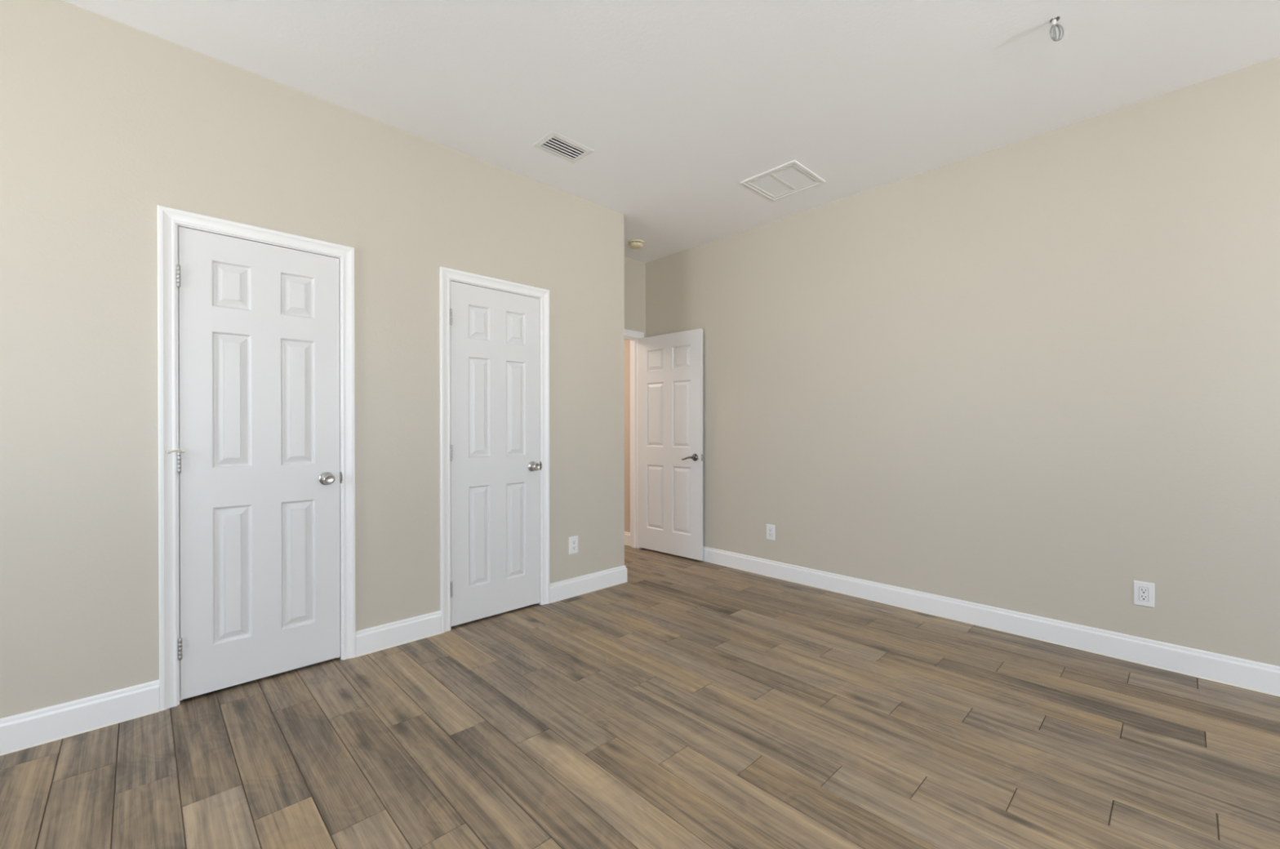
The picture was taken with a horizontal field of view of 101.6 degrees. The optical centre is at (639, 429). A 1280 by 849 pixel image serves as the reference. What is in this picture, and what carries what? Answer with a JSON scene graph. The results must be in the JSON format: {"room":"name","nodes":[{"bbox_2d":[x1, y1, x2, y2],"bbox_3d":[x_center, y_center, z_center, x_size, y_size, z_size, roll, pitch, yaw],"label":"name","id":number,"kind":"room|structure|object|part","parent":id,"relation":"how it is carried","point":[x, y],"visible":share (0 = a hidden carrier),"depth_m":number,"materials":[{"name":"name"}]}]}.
{"room":"empty bedroom","nodes":[
{"label":"empty bedroom","id":0,"kind":"room"},
{"bbox_2d":[0,0,624,718],"bbox_3d":[-2.064,-0.236,2.646,4.690,2.819,0.726,0,0,-44],"label":"wall","id":1,"kind":"structure","parent":0,"point":[105,122],"depth_m":2.18,"materials":[{"name":"beige paint"}]},
{"bbox_2d":[0,679,159,755],"bbox_3d":[-2.754,1.114,1.471,2.059,0.128,0.019,0,0,-44],"label":"baseboard","id":2,"kind":"structure","parent":1,"relation":"attached to","point":[24,731],"depth_m":2.02,"materials":[{"name":"white wood"}]},
{"bbox_2d":[165,226,340,699],"bbox_3d":[-1.756,0.143,2.422,0.659,2.027,0.097,0,0,-44],"label":"door","id":3,"kind":"structure","parent":1,"relation":"in","point":[258,453],"depth_m":2.42,"materials":[{"name":"white wood"}]},
{"bbox_3d":[-1.551,0.243,2.595,0.066,0.066,0.062,0,0,-44],"label":"knob","id":4,"kind":"part","parent":3,"relation":"part of","materials":[{"name":"silver metal"}]},
{"bbox_2d":[157,204,355,711],"bbox_3d":[-1.784,0.118,2.483,0.747,2.112,0.137,0,0,-44],"label":"door frame","id":5,"kind":"structure","parent":1,"relation":"attached to","point":[169,220],"depth_m":2.23,"materials":[{"name":"white wood"}]},
{"bbox_3d":[-1.528,0.243,2.666,0.029,0.058,0.009,0,0,37],"label":"strike plate","id":6,"kind":"part","parent":5,"relation":"part of","materials":[{"name":"silver metal"}]},
{"bbox_2d":[355,610,441,657],"bbox_3d":[-1.311,1.108,2.857,0.448,0.128,0.019,0,0,-44],"label":"baseboard","id":7,"kind":"structure","parent":1,"relation":"attached to","point":[373,639],"depth_m":2.84,"materials":[{"name":"white wood"}]},
{"bbox_2d":[439,266,550,633],"bbox_3d":[-0.923,0.114,3.310,0.746,2.112,0.137,0,0,-44],"label":"door frame","id":8,"kind":"structure","parent":1,"relation":"attached to","point":[446,275],"depth_m":3.11,"materials":[{"name":"white wood"}]},
{"bbox_2d":[449,280,540,626],"bbox_3d":[-0.883,0.140,3.261,0.623,2.027,0.097,0,0,-44],"label":"door","id":9,"kind":"structure","parent":1,"relation":"in","point":[495,445],"depth_m":3.26,"materials":[{"name":"white wood"}]},
{"bbox_3d":[-0.690,0.239,3.422,0.066,0.066,0.062,0,0,-44],"label":"knob","id":10,"kind":"part","parent":9,"relation":"part of","materials":[{"name":"silver metal"}]},
{"bbox_2d":[568,535,577,554],"bbox_3d":[-0.466,0.809,3.674,0.077,0.121,0.009,0,0,-44],"label":"wall outlet","id":11,"kind":"object","parent":1,"relation":"attached to","point":[573,540],"visible":1,"depth_m":3.67,"materials":[{"name":"white plastic"}]},
{"bbox_2d":[549,564,627,603],"bbox_3d":[-0.607,1.103,4.036,0.710,0.128,0.746,0,0,-44],"label":"baseboard","id":12,"kind":"structure","parent":1,"relation":"attached to","point":[585,584],"depth_m":3.74,"materials":[{"name":"white wood"}]},
{"bbox_2d":[624,338,630,532],"bbox_3d":[-0.685,-0.060,5.957,0.120,2.440,1.898,0,0,-44],"label":"wall","id":13,"kind":"structure","parent":0,"point":[627,342],"depth_m":5.29,"materials":[{"name":"paint"}]},
{"bbox_2d":[624,531,630,546],"bbox_3d":[-0.700,1.096,5.877,0.019,0.128,1.758,0,0,-44],"label":"baseboard","id":14,"kind":"structure","parent":13,"relation":"attached to","point":[627,535],"depth_m":5.27,"materials":[{"name":"white wood"}]},
{"bbox_2d":[624,256,645,337],"bbox_3d":[-2.017,-0.239,3.277,5.632,2.819,0.120,0,0,-44],"label":"wall","id":15,"kind":"structure","parent":0,"point":[634,270],"depth_m":5.08,"materials":[{"name":"beige paint"}]},
{"bbox_2d":[624,328,644,548],"bbox_3d":[-0.328,0.102,4.889,0.897,2.124,0.137,0,0,-44],"label":"door frame","id":16,"kind":"structure","parent":15,"relation":"attached to","point":[633,335],"depth_m":5.14,"materials":[{"name":"white wood"}]},
{"bbox_2d":[0,544,1279,848],"bbox_3d":[-0.450,1.226,1.652,5.872,0.100,8.440,0,0,-44],"label":"floor","id":17,"kind":"structure","parent":0,"point":[684,703],"depth_m":1.92,"materials":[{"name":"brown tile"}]},
{"bbox_2d":[638,328,702,559],"bbox_3d":[0.258,0.127,4.849,0.776,2.039,0.113,0,0,44],"label":"door","id":18,"kind":"structure","parent":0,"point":[670,366],"depth_m":4.82,"materials":[{"name":"white wood"}]},
{"bbox_3d":[0.441,0.242,4.637,0.146,0.066,0.057,0,0,44],"label":"lever handle","id":19,"kind":"part","parent":18,"relation":"part of","materials":[{"name":"silver metal"}]},
{"bbox_2d":[62,0,1279,262],"bbox_3d":[0.206,-1.690,0.956,5.872,0.100,6.542,0,0,-44],"label":"ceiling","id":20,"kind":"structure","parent":0,"point":[678,104],"depth_m":2.40,"materials":[{"name":"white paint"}]},
{"bbox_2d":[532,131,594,163],"bbox_3d":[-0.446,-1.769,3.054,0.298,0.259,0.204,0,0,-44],"label":"ceiling vent","id":21,"kind":"object","parent":20,"relation":"in","point":[540,144],"visible":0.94,"depth_m":3.06,"materials":[{"name":"white metal"}]},
{"bbox_2d":[628,239,644,248],"bbox_3d":[-0.032,-1.629,4.606,0.142,0.051,0.142,0,0,-44],"label":"smoke detector","id":22,"kind":"object","parent":20,"relation":"attached to","point":[634,244],"visible":1,"depth_m":4.56,"materials":[{"name":"plastic"}]},
{"bbox_2d":[740,160,826,200],"bbox_3d":[0.950,-1.660,3.469,0.399,0.040,0.400,0,0,-44],"label":"ceiling vent","id":23,"kind":"object","parent":20,"relation":"in","point":[792,177],"visible":1,"depth_m":3.46,"materials":[{"name":"white metal"}]},
{"bbox_3d":[0.892,-1.650,3.529,0.312,0.008,0.149,0,0,-44],"label":"louver panel","id":24,"kind":"part","parent":23,"relation":"part of","materials":[{"name":"white metal"}]},
{"bbox_3d":[1.008,-1.650,3.409,0.312,0.008,0.149,0,0,-44],"label":"louver panel","id":25,"kind":"part","parent":23,"relation":"part of","materials":[{"name":"white metal"}]},
{"bbox_2d":[1049,16,1064,41],"bbox_3d":[1.666,-1.600,2.093,0.048,0.091,0.034,0,0,-5],"label":"hanging wire","id":26,"kind":"object","parent":20,"relation":"hanging from","point":[1053,20],"visible":1,"depth_m":2.09,"materials":[{"name":"silver metal"}]},
{"bbox_2d":[645,56,1279,666],"bbox_3d":[2.281,-0.240,2.954,0.120,2.819,6.542,0,0,-44],"label":"wall","id":27,"kind":"structure","parent":0,"point":[1039,375],"depth_m":2.94,"materials":[{"name":"beige paint"}]},
{"bbox_2d":[766,524,774,540],"bbox_3d":[1.039,0.814,4.159,0.009,0.121,0.077,0,0,-44],"label":"wall outlet","id":28,"kind":"object","parent":27,"relation":"attached to","point":[770,528],"visible":1,"depth_m":4.16,"materials":[{"name":"white plastic"}]},
{"bbox_2d":[768,528,772,536],"bbox_3d":[1.038,0.814,4.158,0.004,0.066,0.033,0,0,-44],"label":"receptacle","id":29,"kind":"object","parent":28,"relation":"attached to","point":[770,530],"depth_m":4.16,"materials":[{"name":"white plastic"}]},
{"bbox_2d":[700,546,1279,696],"bbox_3d":[2.232,1.106,2.911,0.019,0.128,6.302,0,0,-44],"label":"baseboard","id":30,"kind":"structure","parent":27,"relation":"attached to","point":[1260,677],"depth_m":2.91,"materials":[{"name":"white wood"}]},
{"bbox_2d":[1133,580,1154,608],"bbox_3d":[2.522,0.822,2.615,0.009,0.121,0.077,0,0,-44],"label":"wall outlet","id":31,"kind":"object","parent":27,"relation":"attached to","point":[1143,592],"visible":1,"depth_m":2.61,"materials":[{"name":"white plastic"}]},
{"bbox_2d":[1139,586,1148,601],"bbox_3d":[2.521,0.822,2.613,0.004,0.066,0.033,0,0,-44],"label":"receptacle","id":32,"kind":"object","parent":31,"relation":"attached to","point":[1144,591],"depth_m":2.61,"materials":[{"name":"white plastic"}]}
]}

